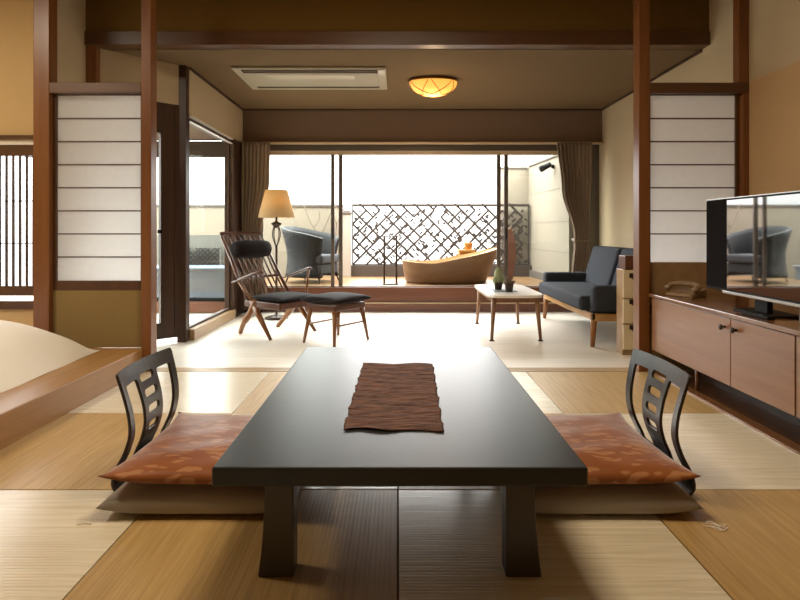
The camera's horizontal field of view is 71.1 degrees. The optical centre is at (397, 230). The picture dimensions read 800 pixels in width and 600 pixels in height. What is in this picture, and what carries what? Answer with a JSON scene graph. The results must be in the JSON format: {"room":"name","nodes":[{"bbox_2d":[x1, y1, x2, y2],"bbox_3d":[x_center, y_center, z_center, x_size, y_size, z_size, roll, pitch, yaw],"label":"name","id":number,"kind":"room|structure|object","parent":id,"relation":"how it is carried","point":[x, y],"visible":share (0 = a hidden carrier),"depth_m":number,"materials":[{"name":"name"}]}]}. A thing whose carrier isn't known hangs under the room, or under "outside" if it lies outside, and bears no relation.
{"room":"japanese inn room","nodes":[
{"label":"japanese inn room","id":0,"kind":"room"},
{"bbox_2d":[0,0,32,326],"bbox_3d":[-3.380,-0.470,4.350,1.640,3.060,0.100,0,0,0],"label":"wall","id":1,"kind":"structure","parent":0,"point":[16,16],"depth_m":4.30,"materials":[{"name":"paint"}]},
{"bbox_2d":[0,145,32,308],"bbox_3d":[-3.130,-0.028,4.305,0.940,1.255,0.050,0,0,0],"label":"window","id":2,"kind":"structure","parent":1,"relation":"in","point":[5,150],"depth_m":4.29,"materials":[{"name":"brown wood"}]},
{"bbox_2d":[0,135,32,139],"bbox_3d":[-3.398,-0.715,4.280,1.603,0.030,0.040,0,0,0],"label":"rail","id":3,"kind":"object","parent":1,"relation":"attached to","point":[2,137],"depth_m":4.26,"materials":[{"name":"brown wood"}]},
{"bbox_2d":[0,140,32,144],"bbox_3d":[-3.405,-0.680,4.293,1.590,0.040,0.015,0,0,0],"label":"trim","id":4,"kind":"structure","parent":1,"relation":"attached to","point":[2,142],"depth_m":4.29,"materials":[{"name":"white laminate"}]},
{"bbox_2d":[57,0,85,82],"bbox_3d":[-2.555,-0.470,4.340,0.090,3.060,0.520,0,0,0],"label":"wall","id":5,"kind":"structure","parent":0,"point":[71,14],"depth_m":4.30,"materials":[{"name":"beige paint"}]},
{"bbox_2d":[33,0,56,332],"bbox_3d":[-2.540,-0.550,4.035,0.114,2.900,0.100,0,0,0],"label":"post","id":6,"kind":"object","parent":5,"relation":"attached to","point":[44,11],"visible":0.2,"depth_m":3.98,"materials":[{"name":"brown wood"}]},
{"bbox_2d":[49,83,140,94],"bbox_3d":[-2.156,-1.020,4.035,0.654,0.075,0.100,0,0,0],"label":"lintel","id":7,"kind":"object","parent":5,"relation":"attached to","point":[54,88],"visible":0.74,"depth_m":3.98,"materials":[{"name":"brown wood"}]},
{"bbox_2d":[53,290,140,347],"bbox_3d":[-2.156,0.634,4.050,0.654,0.412,0.040,0,0,0],"label":"wall","id":8,"kind":"structure","parent":0,"point":[89,318],"depth_m":4.03,"materials":[{"name":"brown paint"}]},
{"bbox_2d":[53,95,140,289],"bbox_3d":[-2.156,-0.277,4.045,0.654,1.410,0.030,0,0,0],"label":"shoji screen","id":9,"kind":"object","parent":8,"relation":"in","point":[97,138],"depth_m":4.05,"materials":[{"name":"white paper"}]},
{"bbox_2d":[100,48,178,104],"bbox_3d":[-2.224,-1.310,4.833,0.080,0.360,0.720,0,0,45],"label":"wall","id":10,"kind":"structure","parent":0,"point":[115,67],"depth_m":4.76,"materials":[{"name":"beige paint"}]},
{"bbox_2d":[157,102,178,339],"bbox_3d":[-2.217,-0.090,4.812,0.700,2.080,0.069,0,0,-45],"label":"door","id":11,"kind":"structure","parent":10,"relation":"in","point":[167,114],"depth_m":4.96,"materials":[{"name":"brown wood"}]},
{"bbox_2d":[189,70,242,142],"bbox_3d":[-1.940,-1.275,5.980,0.080,0.430,1.760,0,0,0],"label":"wall","id":12,"kind":"structure","parent":0,"point":[206,104],"depth_m":5.77,"materials":[{"name":"beige paint"}]},
{"bbox_2d":[22,125,223,157],"bbox_3d":[-3.295,-1.055,6.150,2.610,0.290,1.600,0,0,0],"label":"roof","id":13,"kind":"structure","parent":12,"relation":"attached to","point":[202,144],"depth_m":6.85,"materials":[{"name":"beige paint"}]},
{"bbox_2d":[190,115,233,327],"bbox_3d":[-1.923,-0.080,5.770,0.075,1.960,1.300,0,0,0],"label":"window","id":14,"kind":"structure","parent":12,"relation":"in","point":[194,121],"depth_m":6.27,"materials":[{"name":"brown wood"}]},
{"bbox_2d":[241,142,269,309],"bbox_3d":[-1.708,-0.060,6.700,0.362,2.000,0.056,0,0,0],"label":"curtain","id":15,"kind":"object","parent":12,"relation":"hanging from","point":[255,157],"visible":0.72,"depth_m":6.70,"materials":[{"name":"beige fabric"}]},
{"bbox_2d":[157,312,630,366],"bbox_3d":[0.000,1.030,5.505,5.000,0.060,2.790,0,0,0],"label":"floor","id":16,"kind":"structure","parent":0,"point":[565,335],"depth_m":5.16,"materials":[{"name":"beige carpet"}]},
{"bbox_2d":[86,46,99,82],"bbox_3d":[-2.470,-0.245,4.540,0.080,2.490,0.080,0,0,0],"label":"post","id":17,"kind":"object","parent":16,"relation":"on","point":[92,52],"visible":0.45,"depth_m":4.50,"materials":[{"name":"brown wood"}]},
{"bbox_2d":[177,65,189,341],"bbox_3d":[-1.945,-0.245,5.075,0.080,2.490,0.090,0,0,0],"label":"post","id":18,"kind":"object","parent":16,"relation":"on","point":[184,117],"visible":0.99,"depth_m":5.03,"materials":[{"name":"brown wood"}]},
{"bbox_2d":[190,310,235,339],"bbox_3d":[-1.940,0.950,5.770,0.160,0.100,1.300,0,0,0],"label":"sill","id":19,"kind":"structure","parent":16,"relation":"on","point":[201,329],"depth_m":5.62,"materials":[{"name":"brown wood"}]},
{"bbox_2d":[224,139,262,316],"bbox_3d":[-1.825,-0.030,6.660,0.330,2.060,0.480,0,0,0],"label":"post","id":20,"kind":"object","parent":16,"relation":"on","point":[236,294],"visible":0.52,"depth_m":6.44,"materials":[{"name":"brown wood"}]},
{"bbox_2d":[219,232,315,339],"bbox_3d":[-1.267,0.508,5.555,0.930,1.001,0.696,0,0,36],"label":"lounge chair","id":21,"kind":"object","parent":16,"relation":"on","point":[288,301],"visible":0.94,"depth_m":5.53,"materials":[{"name":"brown wood"}]},
{"bbox_2d":[230,240,271,257],"bbox_3d":[-1.499,0.185,5.721,0.181,0.184,0.460,0,0,36],"label":"pillow","id":22,"kind":"object","parent":21,"relation":"on","point":[243,248],"depth_m":5.63,"materials":[{"name":"black fabric"}]},
{"bbox_2d":[252,292,314,302],"bbox_3d":[-1.092,0.640,5.430,0.500,0.080,0.520,0,0,36],"label":"seat cushion","id":23,"kind":"object","parent":21,"relation":"on","point":[276,297],"depth_m":5.27,"materials":[{"name":"black fabric"}]},
{"bbox_2d":[258,189,294,320],"bbox_3d":[-1.385,0.268,6.380,0.410,1.465,0.410,0,0,0],"label":"floor lamp","id":24,"kind":"object","parent":16,"relation":"on","point":[276,203],"visible":0.96,"depth_m":6.26,"materials":[{"name":"beige fabric"}]},
{"bbox_2d":[300,292,371,346],"bbox_3d":[-0.560,0.784,5.090,0.440,0.437,0.500,0,0,36],"label":"footstool","id":25,"kind":"object","parent":16,"relation":"on","point":[343,301],"visible":1,"depth_m":4.98,"materials":[{"name":"brown wood"}]},
{"bbox_2d":[300,292,371,304],"bbox_3d":[-0.560,0.608,5.090,0.440,0.085,0.500,0,0,36],"label":"seat cushion","id":26,"kind":"object","parent":25,"relation":"on","point":[333,298],"depth_m":4.96,"materials":[{"name":"black fabric"}]},
{"bbox_2d":[263,287,572,311],"bbox_3d":[0.310,0.850,6.978,4.380,0.300,0.165,0,0,0],"label":"step","id":27,"kind":"structure","parent":16,"relation":"on","point":[384,299],"depth_m":6.93,"materials":[{"name":"brown wood"}]},
{"bbox_2d":[475,284,542,340],"bbox_3d":[1.075,0.790,5.570,0.530,0.420,1.060,0,0,0],"label":"coffee table","id":28,"kind":"object","parent":16,"relation":"on","point":[524,294],"visible":0.91,"depth_m":5.12,"materials":[{"name":"white laminate"}]},
{"bbox_2d":[491,289,517,291],"bbox_3d":[1.030,0.577,5.440,0.220,0.006,0.200,0,0,0],"label":"tray","id":29,"kind":"object","parent":28,"relation":"on","point":[494,290],"visible":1,"depth_m":5.40,"materials":[{"name":"grey"}]},
{"bbox_2d":[493,267,503,289],"bbox_3d":[0.988,0.462,5.500,0.104,0.225,0.094,0,0,23],"label":"potted cactus","id":30,"kind":"object","parent":29,"relation":"on","point":[498,279],"visible":1,"depth_m":5.47,"materials":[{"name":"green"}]},
{"bbox_2d":[504,278,515,291],"bbox_3d":[1.060,0.504,5.337,0.092,0.139,0.114,0,0,-28],"label":"potted succulent","id":31,"kind":"object","parent":29,"relation":"on","point":[509,284],"visible":1,"depth_m":5.31,"materials":[{"name":"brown plant"}]},
{"bbox_2d":[539,246,632,346],"bbox_3d":[1.994,0.586,5.630,0.808,0.832,1.700,0,0,0],"label":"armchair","id":32,"kind":"object","parent":16,"relation":"on","point":[591,294],"visible":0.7,"depth_m":5.66,"materials":[{"name":"grey fabric"}]},
{"bbox_2d":[539,282,595,309],"bbox_3d":[1.920,0.635,5.625,0.660,0.130,1.440,0,0,0],"label":"seat cushion","id":33,"kind":"object","parent":32,"relation":"on","point":[576,295],"depth_m":5.51,"materials":[{"name":"grey fabric"}]},
{"bbox_2d":[584,246,623,284],"bbox_3d":[2.225,0.405,6.035,0.254,0.470,0.770,0,0,0],"label":"cushion","id":34,"kind":"object","parent":32,"relation":"on","point":[603,261],"depth_m":5.95,"materials":[{"name":"grey fabric"}]},
{"bbox_2d":[611,248,632,284],"bbox_3d":[2.225,0.405,5.220,0.254,0.470,0.760,0,0,0],"label":"cushion","id":35,"kind":"object","parent":32,"relation":"on","point":[626,251],"depth_m":5.50,"materials":[{"name":"grey fabric"}]},
{"bbox_2d":[617,255,632,354],"bbox_3d":[2.013,0.600,4.571,0.405,0.800,0.148,0,0,0],"label":"chest","id":36,"kind":"object","parent":16,"relation":"on","point":[625,270],"visible":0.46,"depth_m":4.51,"materials":[{"name":"brown wood"}]},
{"bbox_2d":[86,0,708,30],"bbox_3d":[-0.005,-1.800,4.550,5.010,0.400,0.100,0,0,0],"label":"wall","id":37,"kind":"structure","parent":0,"point":[101,15],"depth_m":4.50,"materials":[{"name":"paint"}]},
{"bbox_2d":[84,31,709,48],"bbox_3d":[-0.005,-1.545,4.540,5.010,0.110,0.120,0,0,0],"label":"beam","id":38,"kind":"structure","parent":37,"relation":"attached to","point":[101,39],"depth_m":4.48,"materials":[{"name":"brown wood"}]},
{"bbox_2d":[0,372,799,599],"bbox_3d":[-0.850,1.030,1.242,6.700,0.060,5.485,0,0,0],"label":"floor","id":39,"kind":"structure","parent":0,"point":[354,542],"depth_m":1.88,"materials":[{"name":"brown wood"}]},
{"bbox_2d":[0,348,141,449],"bbox_3d":[-3.010,0.950,1.265,2.380,0.220,5.530,0,0,0],"label":"platform","id":40,"kind":"object","parent":39,"relation":"on","point":[25,408],"visible":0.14,"depth_m":3.08,"materials":[{"name":"brown wood"}]},
{"bbox_2d":[0,320,99,392],"bbox_3d":[-3.030,0.680,2.465,1.940,0.325,2.930,0,0,0],"label":"duvet","id":41,"kind":"object","parent":40,"relation":"on","point":[27,353],"visible":1,"depth_m":3.39,"materials":[{"name":"white fabric"}]},
{"bbox_2d":[95,482,300,513],"bbox_3d":[-0.700,0.947,2.270,0.680,0.102,0.690,0,0,0],"label":"floor cushion","id":42,"kind":"object","parent":39,"relation":"on","point":[138,498],"visible":0.24,"depth_m":1.95,"materials":[{"name":"grey fabric"}]},
{"bbox_2d":[111,348,178,491],"bbox_3d":[-0.833,0.764,2.330,0.496,0.462,0.487,0,0,0],"label":"chair","id":43,"kind":"object","parent":42,"relation":"on","point":[132,372],"visible":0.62,"depth_m":2.30,"materials":[{"name":"black paint"}]},
{"bbox_2d":[98,412,252,483],"bbox_3d":[-0.690,0.857,2.275,0.690,0.086,0.690,0,0,1],"label":"floor cushion","id":44,"kind":"object","parent":42,"relation":"on","point":[187,451],"visible":0.45,"depth_m":2.10,"materials":[{"name":"orange fabric"}]},
{"bbox_2d":[212,347,587,576],"bbox_3d":[0.005,0.822,2.315,1.024,0.357,1.590,0,0,0],"label":"table","id":45,"kind":"object","parent":39,"relation":"on","point":[494,433],"visible":1,"depth_m":1.66,"materials":[{"name":"grey paint"}]},
{"bbox_2d":[343,363,443,430],"bbox_3d":[-0.009,0.639,2.254,0.363,0.008,0.933,0,0,0],"label":"table runner","id":46,"kind":"object","parent":45,"relation":"on","point":[392,397],"visible":1,"depth_m":2.12,"materials":[{"name":"brown fabric"}]},
{"bbox_2d":[156,367,693,371],"bbox_3d":[-0.850,1.028,4.048,6.700,0.064,0.125,0,0,0],"label":"threshold","id":47,"kind":"object","parent":39,"relation":"on","point":[159,369],"visible":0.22,"depth_m":4.03,"materials":[{"name":"brown wood"}]},
{"bbox_2d":[141,0,156,371],"bbox_3d":[-1.794,-0.498,4.035,0.071,3.004,0.100,0,0,0],"label":"post","id":48,"kind":"object","parent":47,"relation":"on","point":[148,7],"visible":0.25,"depth_m":3.98,"materials":[{"name":"brown wood"}]},
{"bbox_2d":[633,0,649,371],"bbox_3d":[1.754,-0.498,4.035,0.078,3.004,0.100,0,0,0],"label":"post","id":49,"kind":"object","parent":47,"relation":"on","point":[641,8],"visible":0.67,"depth_m":3.98,"materials":[{"name":"brown wood"}]},
{"bbox_2d":[499,482,704,513],"bbox_3d":[0.715,0.947,2.270,0.680,0.102,0.690,0,0,0],"label":"floor cushion","id":50,"kind":"object","parent":39,"relation":"on","point":[656,498],"visible":0.2,"depth_m":1.95,"materials":[{"name":"grey fabric"}]},
{"bbox_2d":[545,412,701,483],"bbox_3d":[0.705,0.857,2.275,0.690,0.086,0.690,0,0,-1],"label":"floor cushion","id":51,"kind":"object","parent":50,"relation":"on","point":[612,451],"visible":0.56,"depth_m":2.09,"materials":[{"name":"orange fabric"}]},
{"bbox_2d":[625,349,695,495],"bbox_3d":[0.863,0.764,2.310,0.496,0.462,0.487,0,0,0],"label":"chair","id":52,"kind":"object","parent":50,"relation":"on","point":[679,377],"visible":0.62,"depth_m":2.28,"materials":[{"name":"black paint"}]},
{"bbox_2d":[703,521,727,530],"bbox_3d":[1.072,0.995,1.891,0.077,0.006,0.051,0,0,20],"label":"tassel","id":53,"kind":"object","parent":39,"relation":"on","point":[714,527],"visible":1,"depth_m":1.89,"materials":[{"name":"white fabric"}]},
{"bbox_2d":[649,293,799,426],"bbox_3d":[2.118,0.720,2.720,0.738,0.560,2.460,0,0,0],"label":"media cabinet","id":54,"kind":"object","parent":39,"relation":"on","point":[755,360],"visible":0.91,"depth_m":3.04,"materials":[{"name":"brown wood"}]},
{"bbox_2d":[664,281,706,299],"bbox_3d":[1.915,0.390,3.744,0.279,0.101,0.284,0,0,-29],"label":"telephone","id":55,"kind":"object","parent":54,"relation":"on","point":[696,290],"visible":1,"depth_m":3.75,"materials":[{"name":"brown plastic"}]},
{"bbox_2d":[706,190,799,318],"bbox_3d":[1.955,0.125,2.940,0.180,0.630,0.960,0,0,0],"label":"television","id":56,"kind":"object","parent":54,"relation":"on","point":[753,241],"visible":0.88,"depth_m":2.94,"materials":[{"name":"black plastic"}]},
{"bbox_2d":[741,311,774,319],"bbox_3d":[1.835,0.431,2.860,0.040,0.018,0.200,0,0,-3],"label":"remote control","id":57,"kind":"object","parent":54,"relation":"on","point":[761,316],"visible":1,"depth_m":2.83,"materials":[{"name":"black plastic"}]},
{"bbox_2d":[105,49,702,108],"bbox_3d":[-0.050,-1.520,5.765,5.100,0.060,2.370,0,0,0],"label":"ceiling","id":58,"kind":"structure","parent":0,"point":[487,78],"depth_m":5.30,"materials":[{"name":"paint"}]},
{"bbox_2d":[231,66,386,89],"bbox_3d":[-0.810,-1.474,5.440,1.400,0.032,0.760,0,0,0],"label":"air conditioner","id":59,"kind":"object","parent":58,"relation":"attached to","point":[256,77],"visible":1,"depth_m":5.32,"materials":[{"name":"beige plastic"}]},
{"bbox_2d":[267,75,354,78],"bbox_3d":[-0.820,-1.460,5.310,0.820,0.004,0.160,0,0,0],"label":"grille","id":60,"kind":"object","parent":59,"relation":"attached to","point":[268,76],"depth_m":5.31,"materials":[{"name":"beige"}]},
{"bbox_2d":[409,75,457,96],"bbox_3d":[0.345,-1.405,5.500,0.480,0.170,0.300,0,0,0],"label":"ceiling lamp","id":61,"kind":"object","parent":58,"relation":"attached to","point":[432,85],"visible":1,"depth_m":5.40,"materials":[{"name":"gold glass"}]},
{"bbox_2d":[243,111,601,141],"bbox_3d":[0.300,-1.288,6.920,4.400,0.405,0.120,0,0,0],"label":"wall header","id":62,"kind":"structure","parent":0,"point":[258,126],"depth_m":6.86,"materials":[{"name":"beige paint"}]},
{"bbox_2d":[245,142,602,144],"bbox_3d":[0.300,-1.075,6.860,4.400,0.020,0.080,0,0,0],"label":"trim","id":63,"kind":"structure","parent":62,"relation":"attached to","point":[271,143],"depth_m":6.82,"materials":[{"name":"brown wood"}]},
{"bbox_2d":[268,145,598,286],"bbox_3d":[0.315,-0.193,6.997,4.370,1.785,0.086,0,0,0],"label":"window","id":64,"kind":"structure","parent":62,"relation":"in","point":[332,150],"depth_m":6.98,"materials":[{"name":"brown wood"}]},
{"bbox_2d":[189,50,701,110],"bbox_3d":[0.300,-1.480,5.730,4.400,0.020,2.260,0,0,0],"label":"trim","id":65,"kind":"structure","parent":62,"relation":"attached to","point":[699,51],"depth_m":6.84,"materials":[{"name":"brown wood"}]},
{"bbox_2d":[557,142,591,309],"bbox_3d":[2.127,-0.060,6.687,0.446,2.000,0.137,0,0,0],"label":"curtain","id":66,"kind":"object","parent":62,"relation":"hanging from","point":[575,159],"visible":0.78,"depth_m":6.70,"materials":[{"name":"beige fabric"}]},
{"bbox_2d":[494,282,502,289],"bbox_3d":[0.985,0.539,5.500,0.090,0.070,0.090,0,0,0],"label":"pot","id":67,"kind":"object","parent":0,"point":[498,285],"depth_m":5.47,"materials":[{"name":"brown ceramic"}]},
{"bbox_2d":[505,284,513,291],"bbox_3d":[1.060,0.539,5.340,0.090,0.070,0.090,0,0,0],"label":"pot","id":68,"kind":"object","parent":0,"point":[509,287],"depth_m":5.31,"materials":[{"name":"brown ceramic"}]},
{"bbox_2d":[650,314,693,369],"bbox_3d":[2.142,0.800,4.050,0.697,0.400,0.040,0,0,0],"label":"wall","id":69,"kind":"structure","parent":0,"point":[678,364],"depth_m":4.03,"materials":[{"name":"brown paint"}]},
{"bbox_2d":[650,95,738,313],"bbox_3d":[2.124,-0.191,4.045,0.663,1.582,0.030,0,0,0],"label":"shoji screen","id":70,"kind":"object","parent":69,"relation":"in","point":[694,139],"depth_m":4.05,"materials":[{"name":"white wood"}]},
{"bbox_2d":[655,371,799,454],"bbox_3d":[1.821,0.994,1.240,0.058,0.012,5.480,0,0,0],"label":"trim","id":71,"kind":"structure","parent":69,"relation":"attached to","point":[783,441],"depth_m":2.92,"materials":[{"name":"brown wood"}]},
{"bbox_2d":[599,0,799,247],"bbox_3d":[2.550,-0.470,2.750,0.100,3.060,8.500,0,0,0],"label":"wall","id":72,"kind":"structure","parent":0,"point":[774,25],"depth_m":3.95,"materials":[{"name":"beige paint"}]},
{"bbox_2d":[733,0,748,196],"bbox_3d":[2.463,-0.500,4.022,0.073,3.000,0.075,0,0,0],"label":"post","id":73,"kind":"object","parent":72,"relation":"attached to","point":[740,7],"visible":0.52,"depth_m":3.98,"materials":[{"name":"brown wood"}]},
{"bbox_2d":[650,83,748,94],"bbox_3d":[2.147,-1.020,4.035,0.707,0.075,0.100,0,0,0],"label":"lintel","id":74,"kind":"object","parent":73,"relation":"attached to","point":[655,88],"visible":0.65,"depth_m":3.98,"materials":[{"name":"brown wood"}]},
{"label":"outside","id":75,"kind":"structure","parent":0,"visible":0},
{"bbox_2d":[157,313,212,344],"bbox_3d":[-3.290,1.054,5.710,2.620,0.092,2.580,0,0,0],"label":"floor","id":76,"kind":"structure","parent":75,"point":[194,317],"depth_m":6.31,"materials":[{"name":"stone"}]},
{"bbox_2d":[157,297,223,312],"bbox_3d":[-2.910,0.525,6.900,1.780,0.950,0.100,0,0,0],"label":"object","id":77,"kind":"object","parent":76,"relation":"on","point":[197,304],"visible":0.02,"depth_m":6.85,"materials":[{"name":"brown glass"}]},
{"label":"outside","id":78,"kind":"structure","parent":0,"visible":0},
{"bbox_2d":[265,276,542,285],"bbox_3d":[-1.250,0.900,7.860,6.700,0.400,1.720,0,0,0],"label":"deck","id":79,"kind":"object","parent":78,"point":[325,280],"visible":0.14,"depth_m":7.61,"materials":[{"name":"beige wood"}]},
{"bbox_2d":[157,265,223,296],"bbox_3d":[-3.275,0.760,7.900,2.490,0.520,0.640,0,0,0],"label":"planter","id":80,"kind":"object","parent":79,"relation":"on","point":[205,280],"visible":0.02,"depth_m":7.60,"materials":[{"name":"grey"}]},
{"bbox_2d":[190,247,220,264],"bbox_3d":[-3.020,0.623,8.660,0.560,0.755,0.030,0,0,0],"label":"trellis","id":81,"kind":"object","parent":80,"relation":"in","point":[190,247],"visible":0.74,"depth_m":8.65,"materials":[{"name":"black metal"}]},
{"bbox_2d":[281,226,338,283],"bbox_3d":[-1.235,0.316,7.742,0.734,0.774,0.710,0,0,22],"label":"armchair","id":82,"kind":"object","parent":79,"relation":"on","point":[305,248],"visible":0.89,"depth_m":7.46,"materials":[{"name":"grey fabric"}]},
{"bbox_2d":[288,254,338,263],"bbox_3d":[-1.157,0.380,7.711,0.550,0.120,0.500,0,0,22],"label":"seat cushion","id":83,"kind":"object","parent":82,"relation":"on","point":[311,258],"depth_m":7.43,"materials":[{"name":"grey fabric"}]},
{"bbox_2d":[302,203,344,276],"bbox_3d":[-1.131,0.135,8.511,0.649,1.134,0.053,0,0,0],"label":"bare shrub","id":84,"kind":"object","parent":79,"relation":"on","point":[302,203],"visible":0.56,"depth_m":8.50,"materials":[{"name":"brown plant"}]},
{"bbox_2d":[343,210,351,276],"bbox_3d":[-0.785,0.190,8.600,0.160,1.020,0.160,0,0,0],"label":"stone pillar","id":85,"kind":"structure","parent":79,"relation":"on","point":[346,213],"depth_m":8.54,"materials":[{"name":"brown"}]},
{"bbox_2d":[381,236,400,284],"bbox_3d":[-0.090,0.382,7.350,0.260,0.636,0.160,0,0,0],"label":"towel rack","id":86,"kind":"object","parent":79,"relation":"on","point":[384,265],"visible":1,"depth_m":7.34,"materials":[{"name":"grey metal"}]},
{"bbox_2d":[351,265,531,276],"bbox_3d":[0.595,0.625,8.650,2.910,0.190,0.140,0,0,0],"label":"kerb","id":87,"kind":"object","parent":79,"relation":"on","point":[356,270],"visible":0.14,"depth_m":8.58,"materials":[{"name":"brown"}]},
{"bbox_2d":[352,203,529,264],"bbox_3d":[0.660,0.048,8.660,2.741,0.966,0.060,0,0,0],"label":"lattice screen","id":88,"kind":"object","parent":87,"relation":"on","point":[363,206],"visible":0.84,"depth_m":8.65,"materials":[{"name":"black metal"}]},
{"bbox_2d":[402,247,496,283],"bbox_3d":[0.720,0.459,7.620,1.333,0.482,0.680,0,0,0],"label":"bath","id":89,"kind":"object","parent":79,"relation":"on","point":[475,267],"visible":0.96,"depth_m":7.35,"materials":[{"name":"brown wood"}]},
{"bbox_2d":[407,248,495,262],"bbox_3d":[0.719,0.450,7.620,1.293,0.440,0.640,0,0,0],"label":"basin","id":90,"kind":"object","parent":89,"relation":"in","point":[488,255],"depth_m":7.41,"materials":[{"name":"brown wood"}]},
{"bbox_2d":[457,249,474,254],"bbox_3d":[1.000,0.485,8.220,0.240,0.430,0.200,0,0,0],"label":"stool","id":91,"kind":"object","parent":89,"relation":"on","point":[460,251],"visible":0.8,"depth_m":8.13,"materials":[{"name":"orange wood"}]},
{"bbox_2d":[464,243,472,249],"bbox_3d":[1.030,0.220,8.200,0.136,0.100,0.136,0,0,0],"label":"wooden bucket","id":92,"kind":"object","parent":91,"relation":"on","point":[468,246],"visible":1,"depth_m":8.15,"materials":[{"name":"orange wood"}]},
{"bbox_2d":[508,227,515,278],"bbox_3d":[1.640,0.322,8.115,0.140,0.756,0.030,0,0,0],"label":"leaning board","id":93,"kind":"object","parent":79,"relation":"on","point":[511,240],"visible":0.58,"depth_m":8.10,"materials":[{"name":"brown wood"}]},
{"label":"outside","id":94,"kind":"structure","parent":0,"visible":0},
{"bbox_2d":[157,205,343,277],"bbox_3d":[-2.730,0.345,8.785,3.740,1.510,0.170,0,0,0],"label":"wall","id":95,"kind":"structure","parent":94,"point":[206,221],"depth_m":8.72,"materials":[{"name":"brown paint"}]},
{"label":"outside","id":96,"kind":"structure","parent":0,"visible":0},
{"bbox_2d":[501,156,573,272],"bbox_3d":[2.410,-0.100,7.980,1.580,1.800,1.840,0,0,0],"label":"wall","id":97,"kind":"structure","parent":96,"point":[548,206],"depth_m":8.15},
{"bbox_2d":[501,155,568,279],"bbox_3d":[1.881,-0.163,7.990,0.459,1.725,1.893,0,0,-4],"label":"coping","id":98,"kind":"object","parent":97,"relation":"attached to","point":[534,274],"visible":0.54,"depth_m":8.22,"materials":[{"name":"brown"}]},
{"bbox_2d":[539,162,553,171],"bbox_3d":[2.012,-0.866,7.577,0.214,0.142,0.088,0,0,-5],"label":"wall spotlight","id":99,"kind":"object","parent":97,"relation":"attached to","point":[545,166],"visible":1,"depth_m":7.55,"materials":[{"name":"black plastic"}]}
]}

